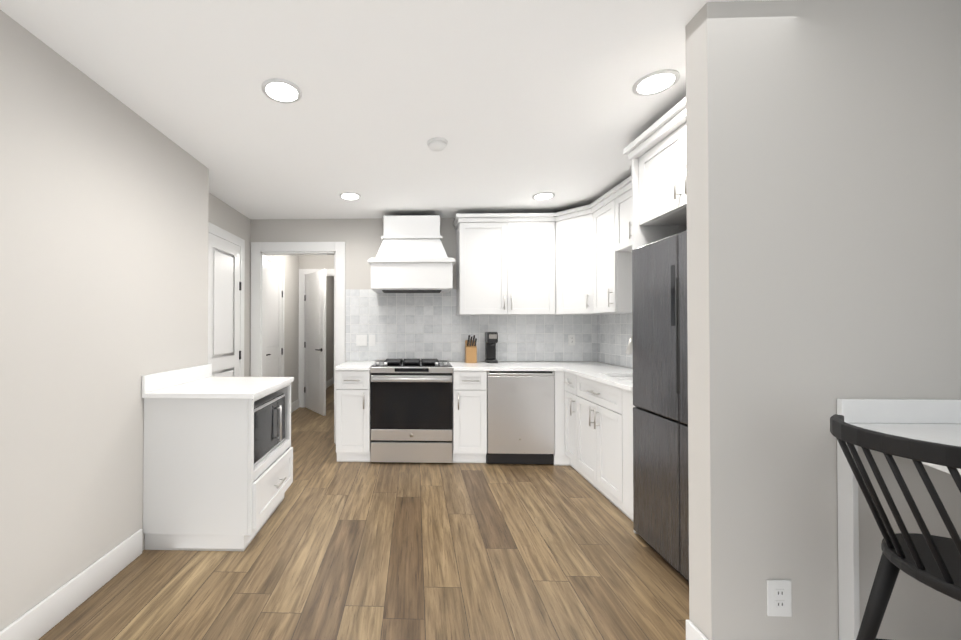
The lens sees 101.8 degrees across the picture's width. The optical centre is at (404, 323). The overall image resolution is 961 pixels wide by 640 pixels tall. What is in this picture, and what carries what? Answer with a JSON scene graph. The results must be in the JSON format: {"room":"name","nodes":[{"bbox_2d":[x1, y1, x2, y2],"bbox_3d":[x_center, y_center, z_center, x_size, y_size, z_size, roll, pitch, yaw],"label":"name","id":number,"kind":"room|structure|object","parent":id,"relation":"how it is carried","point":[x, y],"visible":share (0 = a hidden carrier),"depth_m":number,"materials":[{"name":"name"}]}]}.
{"room":"kitchen","nodes":[
{"label":"kitchen","id":0,"kind":"room"},
{"bbox_2d":[0,10,275,630],"bbox_3d":[-1.743,0.072,2.933,0.540,2.500,11.970,0,-1,2],"label":"wall","id":1,"kind":"structure","parent":0,"point":[104,218],"depth_m":1.81,"materials":[{"name":"grey paint"}]},
{"bbox_2d":[0,529,142,639],"bbox_3d":[-1.516,1.242,1.800,0.016,0.140,0.798,0,-1,2],"label":"baseboard","id":2,"kind":"structure","parent":1,"relation":"attached to","point":[44,616],"depth_m":1.75,"materials":[{"name":"white wood"}]},
{"bbox_2d":[208,222,344,443],"bbox_3d":[-1.207,0.217,4.593,1.114,2.240,8.380,0,-1,2],"label":"door frame","id":3,"kind":"structure","parent":1,"relation":"attached to","point":[226,267],"depth_m":4.29,"materials":[{"name":"white wood"}]},
{"bbox_2d":[291,399,298,412],"bbox_3d":[-1.703,1.278,5.823,0.016,0.140,0.730,0,-1,2],"label":"baseboard","id":4,"kind":"structure","parent":1,"relation":"attached to","point":[294,405],"depth_m":5.93,"materials":[{"name":"white wood"}]},
{"bbox_2d":[326,377,333,387],"bbox_3d":[-1.654,1.294,7.547,0.016,0.140,2.480,0,-1,2],"label":"baseboard","id":5,"kind":"structure","parent":1,"relation":"attached to","point":[328,383],"depth_m":8.38,"materials":[{"name":"white wood"}]},
{"bbox_2d":[344,220,355,361],"bbox_3d":[-0.542,0.106,6.641,0.170,2.500,4.490,0,-1,2],"label":"wall","id":6,"kind":"structure","parent":0,"point":[349,225],"depth_m":4.28,"materials":[{"name":"grey paint"}]},
{"bbox_2d":[38,384,688,639],"bbox_3d":[0.001,1.376,3.388,6.400,0.100,13.000,0,-1,2],"label":"floor","id":7,"kind":"structure","parent":0,"point":[334,550],"depth_m":2.04,"materials":[{"name":"brown wood"}]},
{"bbox_2d":[142,364,293,550],"bbox_3d":[-1.155,0.812,2.560,0.690,1.014,0.730,0,-1,2],"label":"base cabinet","id":8,"kind":"object","parent":7,"relation":"on","point":[208,485],"visible":1,"depth_m":2.22,"materials":[{"name":"white wood"}]},
{"bbox_2d":[254,394,284,466],"bbox_3d":[-1.079,0.694,2.565,0.438,0.345,0.600,0,-1,2],"label":"microwave","id":9,"kind":"object","parent":8,"relation":"in","point":[269,423],"visible":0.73,"depth_m":2.56,"materials":[{"name":"silver metal"}]},
{"bbox_2d":[336,372,370,461],"bbox_3d":[-0.480,0.890,3.940,0.325,0.884,0.630,0,-1,2],"label":"base cabinet","id":10,"kind":"object","parent":7,"relation":"on","point":[353,389],"depth_m":3.63,"materials":[{"name":"white wood"}]},
{"bbox_2d":[335,361,374,371],"bbox_3d":[-0.482,0.432,3.936,0.328,0.030,0.648,0,-1,2],"label":"countertop","id":11,"kind":"structure","parent":10,"relation":"on","point":[348,366],"depth_m":3.68,"materials":[{"name":"white stone"}]},
{"bbox_2d":[370,358,452,462],"bbox_3d":[0.073,0.855,3.893,0.776,0.952,0.691,0,-1,2],"label":"range","id":12,"kind":"object","parent":7,"relation":"on","point":[411,410],"visible":1,"depth_m":3.61,"materials":[{"name":"silver metal"}]},
{"bbox_2d":[452,368,486,462],"bbox_3d":[0.624,0.889,3.909,0.316,0.884,0.630,0,-1,2],"label":"base cabinet","id":13,"kind":"object","parent":7,"relation":"on","point":[469,389],"depth_m":3.60,"materials":[{"name":"white wood"}]},
{"bbox_2d":[448,361,562,371],"bbox_3d":[0.972,0.432,3.895,1.012,0.030,0.648,0,-1,2],"label":"countertop","id":14,"kind":"structure","parent":13,"relation":"on","point":[460,366],"depth_m":3.68,"materials":[{"name":"white stone"}]},
{"bbox_2d":[465,335,476,362],"bbox_3d":[0.706,0.272,4.073,0.110,0.292,0.180,0,-1,2],"label":"knife block","id":15,"kind":"object","parent":14,"relation":"on","point":[470,351],"visible":1,"depth_m":4.04,"materials":[{"name":"brown wood"}]},
{"bbox_2d":[485,332,497,362],"bbox_3d":[0.926,0.255,4.101,0.110,0.325,0.182,0,-1,2],"label":"coffee maker","id":16,"kind":"object","parent":14,"relation":"on","point":[491,339],"visible":0.98,"depth_m":4.10,"materials":[{"name":"black plastic"}]},
{"bbox_2d":[486,371,554,463],"bbox_3d":[1.095,0.892,3.872,0.619,0.878,0.598,0,-1,2],"label":"dishwasher","id":17,"kind":"object","parent":7,"relation":"on","point":[520,417],"visible":1,"depth_m":3.58,"materials":[{"name":"silver metal"}]},
{"bbox_2d":[553,372,562,465],"bbox_3d":[1.756,0.889,3.877,0.696,0.884,0.630,0,-1,2],"label":"base cabinet","id":18,"kind":"object","parent":7,"relation":"on","point":[558,376],"depth_m":3.57,"materials":[{"name":"white wood"}]},
{"bbox_2d":[563,372,570,465],"bbox_3d":[1.782,0.885,3.407,0.599,0.884,0.349,0,-1,2],"label":"base cabinet","id":19,"kind":"object","parent":7,"relation":"on","point":[566,375],"depth_m":3.52,"materials":[{"name":"white wood"}]},
{"bbox_2d":[571,376,614,504],"bbox_3d":[1.769,0.881,2.959,0.599,0.884,0.784,0,-1,2],"label":"base cabinet","id":20,"kind":"object","parent":7,"relation":"on","point":[593,403],"depth_m":2.98,"materials":[{"name":"white wood"}]},
{"bbox_2d":[543,362,632,391],"bbox_3d":[1.770,0.427,3.311,0.617,0.030,1.770,0,-1,2],"label":"countertop","id":21,"kind":"structure","parent":20,"relation":"on","point":[605,373],"depth_m":3.27,"materials":[{"name":"white stone"}]},
{"bbox_2d":[619,376,632,379],"bbox_3d":[1.778,0.540,2.904,0.404,0.228,0.544,0,-1,2],"label":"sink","id":22,"kind":"object","parent":21,"relation":"in","point":[620,377],"depth_m":3.08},
{"bbox_2d":[626,336,632,354],"bbox_3d":[1.881,0.183,2.955,0.332,0.452,0.093,0,-1,2],"label":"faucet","id":23,"kind":"object","parent":21,"relation":"on","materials":[{"name":"silver metal"}]},
{"bbox_2d":[615,388,632,520],"bbox_3d":[1.757,0.877,2.523,0.599,0.884,0.203,0,-1,2],"label":"base cabinet","id":24,"kind":"object","parent":7,"relation":"on","point":[623,400],"depth_m":2.56,"materials":[{"name":"white wood"}]},
{"bbox_2d":[632,230,688,581],"bbox_3d":[1.716,0.424,1.974,0.611,1.780,0.843,0,-1,2],"label":"fridge","id":25,"kind":"object","parent":7,"relation":"on","point":[660,411],"visible":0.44,"depth_m":2.12,"materials":[{"name":"black metal"}]},
{"bbox_2d":[830,414,960,639],"bbox_3d":[1.488,0.795,0.988,0.539,1.023,0.486,0,-1,10],"label":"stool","id":26,"kind":"object","parent":7,"relation":"on","point":[926,557],"visible":1,"depth_m":1.02,"materials":[{"name":"black paint"}]},
{"bbox_2d":[837,399,960,639],"bbox_3d":[1.583,0.785,0.795,0.867,1.035,1.196,0,-1,2],"label":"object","id":27,"kind":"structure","parent":7,"relation":"on","point":[934,420],"depth_m":1.37,"materials":[{"name":"stone"}]},
{"bbox_2d":[0,0,773,218],"bbox_3d":[0.001,-1.224,3.411,6.400,0.100,13.000,0,-1,2],"label":"ceiling","id":28,"kind":"structure","parent":0,"point":[517,105],"depth_m":1.95,"materials":[{"name":"white paint"}]},
{"bbox_2d":[261,78,301,102],"bbox_3d":[-0.625,-1.182,1.962,0.196,0.009,0.196,0,-1,2],"label":"recessed light","id":29,"kind":"object","parent":28,"relation":"in","point":[280,90],"visible":1,"depth_m":1.95,"materials":[{"name":"white plastic"}]},
{"bbox_2d":[339,192,360,199],"bbox_3d":[-0.499,-1.167,3.535,0.196,0.009,0.196,0,-1,2],"label":"recessed light","id":30,"kind":"object","parent":28,"relation":"in","point":[350,196],"visible":0.96,"depth_m":3.53,"materials":[{"name":"white plastic"}]},
{"bbox_2d":[427,138,447,150],"bbox_3d":[0.215,-1.163,2.514,0.136,0.036,0.136,0,-1,2],"label":"smoke detector","id":31,"kind":"object","parent":28,"relation":"attached to","point":[437,144],"visible":0.98,"depth_m":2.48,"materials":[{"name":"white plastic"}]},
{"bbox_2d":[532,192,554,199],"bbox_3d":[1.278,-1.167,3.534,0.196,0.009,0.196,0,-1,2],"label":"recessed light","id":32,"kind":"object","parent":28,"relation":"in","point":[543,196],"visible":0.94,"depth_m":3.53,"materials":[{"name":"white"}]},
{"bbox_2d":[633,69,679,95],"bbox_3d":[1.238,-1.182,1.895,0.196,0.009,0.196,0,-1,2],"label":"recessed light","id":33,"kind":"object","parent":28,"relation":"in","point":[656,82],"visible":1,"depth_m":1.88,"materials":[{"name":"white plastic"}]},
{"bbox_2d":[276,218,589,402],"bbox_3d":[0.202,0.085,4.314,3.810,2.500,0.120,0,-1,2],"label":"wall","id":34,"kind":"structure","parent":0,"point":[369,232],"depth_m":4.31,"materials":[{"name":"grey paint"}]},
{"bbox_2d":[368,215,454,292],"bbox_3d":[0.077,-0.720,4.016,0.860,0.783,0.475,0,-1,2],"label":"range hood","id":35,"kind":"object","parent":34,"relation":"attached to","point":[411,257],"visible":1,"depth_m":3.85,"materials":[{"name":"white wood"}]},
{"bbox_2d":[345,289,596,361],"bbox_3d":[0.730,0.021,4.235,2.770,0.794,0.008,0,-1,2],"label":"tile backsplash","id":36,"kind":"structure","parent":34,"relation":"attached to","point":[416,325],"depth_m":4.24,"materials":[{"name":"grey tile"}]},
{"bbox_2d":[356,335,366,345],"bbox_3d":[-0.475,0.189,4.259,0.120,0.125,0.009,0,-1,2],"label":"switch plate","id":37,"kind":"object","parent":36,"relation":"attached to","point":[361,340],"visible":1,"depth_m":4.26,"materials":[{"name":"white plastic"}]},
{"bbox_2d":[369,335,374,345],"bbox_3d":[-0.360,0.189,4.256,0.075,0.125,0.009,0,-1,2],"label":"switch plate","id":38,"kind":"object","parent":36,"relation":"attached to","point":[371,340],"visible":1,"depth_m":4.25,"materials":[{"name":"white plastic"}]},
{"bbox_2d":[568,335,574,345],"bbox_3d":[1.825,0.184,4.194,0.075,0.120,0.008,0,-1,2],"label":"electrical outlet","id":39,"kind":"object","parent":36,"relation":"attached to","point":[571,340],"visible":1,"depth_m":4.19,"materials":[{"name":"white plastic"}]},
{"bbox_2d":[453,213,548,314],"bbox_3d":[1.079,-0.580,4.040,1.027,0.985,0.370,0,-1,2],"label":"upper cabinet","id":40,"kind":"object","parent":34,"relation":"attached to","point":[502,259],"depth_m":3.91,"materials":[{"name":"white wood"}]},
{"bbox_2d":[549,205,625,314],"bbox_3d":[1.782,-0.582,3.876,0.626,0.985,0.658,0,-1,2],"label":"upper cabinet","id":41,"kind":"object","parent":34,"relation":"attached to","point":[576,261],"depth_m":3.78,"materials":[{"name":"white wood"}]},
{"bbox_2d":[589,193,631,312],"bbox_3d":[1.904,-0.586,3.430,0.356,0.985,0.453,0,-1,2],"label":"upper cabinet","id":42,"kind":"object","parent":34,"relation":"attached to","point":[610,273],"depth_m":3.37,"materials":[{"name":"white wood"}]},
{"bbox_2d":[597,313,632,367],"bbox_3d":[2.085,0.013,3.306,0.008,0.794,1.770,0,-1,2],"label":"tile backsplash","id":43,"kind":"structure","parent":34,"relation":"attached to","point":[614,331],"depth_m":3.84,"materials":[{"name":"grey tile"}]},
{"bbox_2d":[613,181,665,252],"bbox_3d":[1.907,-0.841,2.889,0.320,0.485,0.629,0,-1,2],"label":"upper cabinet","id":44,"kind":"object","parent":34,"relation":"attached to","point":[626,235],"depth_m":3.04,"materials":[{"name":"white wood"}]},
{"bbox_2d":[685,0,960,639],"bbox_3d":[1.576,0.059,1.459,0.903,2.500,0.114,0,-1,2],"label":"wall","id":45,"kind":"structure","parent":0,"point":[824,194],"depth_m":1.41,"materials":[{"name":"grey paint"}]},
{"bbox_2d":[633,105,686,228],"bbox_3d":[1.752,-0.854,1.984,0.580,0.475,0.853,0,-1,2],"label":"upper cabinet","id":46,"kind":"object","parent":45,"relation":"attached to","point":[659,163],"depth_m":2.21,"materials":[{"name":"white wood"}]},
{"bbox_2d":[696,633,707,639],"bbox_3d":[1.555,1.238,1.385,0.899,0.140,0.021,0,-1,2],"label":"baseboard","id":47,"kind":"structure","parent":45,"relation":"attached to","point":[699,636],"depth_m":1.44,"materials":[{"name":"white wood"}]},
{"bbox_2d":[766,580,791,616],"bbox_3d":[1.361,0.998,1.395,0.085,0.130,0.008,0,-1,2],"label":"outlet","id":48,"kind":"object","parent":45,"relation":"attached to","point":[779,599],"visible":1,"depth_m":1.39,"materials":[{"name":"white plastic"}]}
]}

